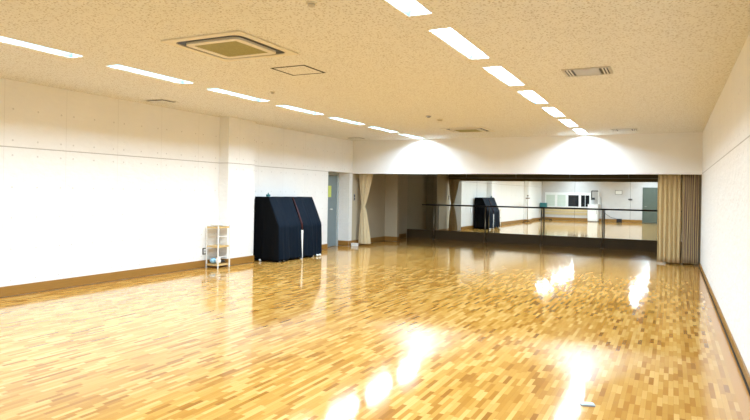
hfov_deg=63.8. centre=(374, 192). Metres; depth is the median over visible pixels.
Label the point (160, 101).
ceiling vent
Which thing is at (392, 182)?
wall
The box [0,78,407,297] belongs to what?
wall
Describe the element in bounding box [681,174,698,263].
curtain
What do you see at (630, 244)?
baseboard
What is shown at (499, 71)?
diffuser
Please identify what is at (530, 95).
diffuser
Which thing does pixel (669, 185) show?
curtain
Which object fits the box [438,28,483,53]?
diffuser
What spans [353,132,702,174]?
wall
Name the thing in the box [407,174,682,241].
wall mirror
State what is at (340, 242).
baseboard
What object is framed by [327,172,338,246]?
door
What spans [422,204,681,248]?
ballet barre
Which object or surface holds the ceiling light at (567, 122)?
attached to the ceiling
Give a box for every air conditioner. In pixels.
[161,30,298,61]
[440,127,494,132]
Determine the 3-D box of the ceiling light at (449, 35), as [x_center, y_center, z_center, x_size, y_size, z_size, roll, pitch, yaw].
[0.867,-1.532,6.012,0.226,0.133,1.297,1,0,26]
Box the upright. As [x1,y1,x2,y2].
[253,196,321,261]
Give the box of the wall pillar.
[218,117,255,265]
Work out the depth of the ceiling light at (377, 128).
14.30 m
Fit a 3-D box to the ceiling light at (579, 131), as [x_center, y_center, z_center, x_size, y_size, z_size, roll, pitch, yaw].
[4.736,-1.454,13.877,0.226,0.133,1.297,1,0,26]
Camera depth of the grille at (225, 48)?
6.25 m
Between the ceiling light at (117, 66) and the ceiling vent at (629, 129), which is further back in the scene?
the ceiling vent at (629, 129)
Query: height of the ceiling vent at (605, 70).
0.013 m
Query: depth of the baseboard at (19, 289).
10.08 m
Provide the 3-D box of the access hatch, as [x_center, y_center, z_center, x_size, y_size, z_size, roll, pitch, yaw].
[-0.942,-1.496,7.411,0.490,0.004,0.490,1,0,26]
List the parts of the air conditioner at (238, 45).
panel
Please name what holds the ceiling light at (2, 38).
attached to the ceiling
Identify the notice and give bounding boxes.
[328,186,330,196]
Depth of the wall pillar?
12.46 m
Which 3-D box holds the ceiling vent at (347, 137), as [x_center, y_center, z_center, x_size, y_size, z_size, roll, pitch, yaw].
[-0.517,-1.471,16.429,0.420,0.016,0.360,1,0,26]
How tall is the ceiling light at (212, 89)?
0.133 m
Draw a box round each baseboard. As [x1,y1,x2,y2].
[0,233,405,296]
[338,240,347,245]
[407,229,681,251]
[699,264,749,388]
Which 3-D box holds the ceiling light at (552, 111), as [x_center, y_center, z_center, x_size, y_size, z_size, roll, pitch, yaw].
[3.188,-1.485,10.731,0.226,0.133,1.297,1,0,26]
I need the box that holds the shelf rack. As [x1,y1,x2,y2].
[206,225,230,268]
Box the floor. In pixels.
[0,237,749,419]
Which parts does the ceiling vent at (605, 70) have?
plate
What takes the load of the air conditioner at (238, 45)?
attached to the ceiling
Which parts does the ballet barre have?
post, post, post, rail, post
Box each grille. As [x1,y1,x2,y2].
[196,41,267,56]
[455,129,481,131]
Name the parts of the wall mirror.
mirror pane, mirror pane, mirror pane, mirror pane, mirror pane, mirror pane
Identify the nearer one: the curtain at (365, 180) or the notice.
the notice
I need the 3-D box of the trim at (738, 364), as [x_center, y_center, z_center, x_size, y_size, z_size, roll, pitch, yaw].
[3.679,1.606,6.198,0.029,0.012,16.360,1,0,26]
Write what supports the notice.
attached to the door
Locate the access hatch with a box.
[271,65,324,75]
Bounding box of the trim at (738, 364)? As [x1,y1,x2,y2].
[699,267,749,394]
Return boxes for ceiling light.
[0,36,83,57]
[106,64,193,83]
[206,88,267,101]
[275,105,321,114]
[327,117,363,124]
[369,127,395,132]
[384,0,432,16]
[399,134,424,138]
[428,27,489,59]
[482,66,524,85]
[517,90,547,103]
[541,107,565,116]
[559,119,578,126]
[572,129,587,134]
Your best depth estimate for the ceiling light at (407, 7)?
4.93 m
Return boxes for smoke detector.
[306,1,316,7]
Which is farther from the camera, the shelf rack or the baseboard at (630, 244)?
the baseboard at (630, 244)
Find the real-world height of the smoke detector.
0.036 m
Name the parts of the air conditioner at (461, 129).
panel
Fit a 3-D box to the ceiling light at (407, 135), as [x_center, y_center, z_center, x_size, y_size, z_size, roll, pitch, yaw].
[0.974,-1.517,15.728,0.226,0.133,1.297,1,0,26]
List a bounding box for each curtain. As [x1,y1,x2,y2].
[358,174,372,243]
[657,174,680,262]
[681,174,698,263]
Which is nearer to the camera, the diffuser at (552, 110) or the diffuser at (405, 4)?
the diffuser at (405, 4)
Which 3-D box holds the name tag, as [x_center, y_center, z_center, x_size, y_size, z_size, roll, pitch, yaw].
[1.568,1.566,4.451,0.104,0.013,0.068,1,0,6]
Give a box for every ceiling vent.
[143,99,177,103]
[347,137,365,138]
[561,66,612,76]
[611,128,637,131]
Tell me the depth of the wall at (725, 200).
6.88 m
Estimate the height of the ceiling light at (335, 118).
0.133 m
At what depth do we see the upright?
13.38 m
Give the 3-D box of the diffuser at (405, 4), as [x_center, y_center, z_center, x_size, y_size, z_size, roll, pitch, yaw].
[0.093,-1.534,4.439,0.166,0.005,1.273,1,0,26]
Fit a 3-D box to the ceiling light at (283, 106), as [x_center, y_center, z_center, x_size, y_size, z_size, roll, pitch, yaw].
[-1.348,-1.564,11.010,0.226,0.133,1.297,1,0,26]
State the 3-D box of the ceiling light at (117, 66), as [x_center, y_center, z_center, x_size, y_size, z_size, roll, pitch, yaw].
[-2.896,-1.595,7.864,0.226,0.133,1.297,1,0,26]
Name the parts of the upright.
white post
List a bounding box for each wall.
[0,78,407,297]
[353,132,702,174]
[385,174,399,236]
[698,33,749,373]
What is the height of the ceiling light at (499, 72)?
0.133 m
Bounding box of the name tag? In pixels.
[579,402,594,406]
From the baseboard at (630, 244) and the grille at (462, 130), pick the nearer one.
the grille at (462, 130)
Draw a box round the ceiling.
[0,0,749,140]
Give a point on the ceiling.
(671, 62)
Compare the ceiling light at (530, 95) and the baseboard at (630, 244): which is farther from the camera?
the baseboard at (630, 244)
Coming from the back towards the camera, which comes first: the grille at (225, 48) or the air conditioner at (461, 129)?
the air conditioner at (461, 129)
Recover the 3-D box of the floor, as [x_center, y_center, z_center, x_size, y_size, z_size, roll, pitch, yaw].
[0.624,1.613,10.265,9.904,0.100,21.400,1,0,26]
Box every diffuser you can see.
[398,0,423,9]
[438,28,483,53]
[491,66,519,81]
[524,91,543,100]
[547,107,561,113]
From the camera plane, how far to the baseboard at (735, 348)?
6.42 m

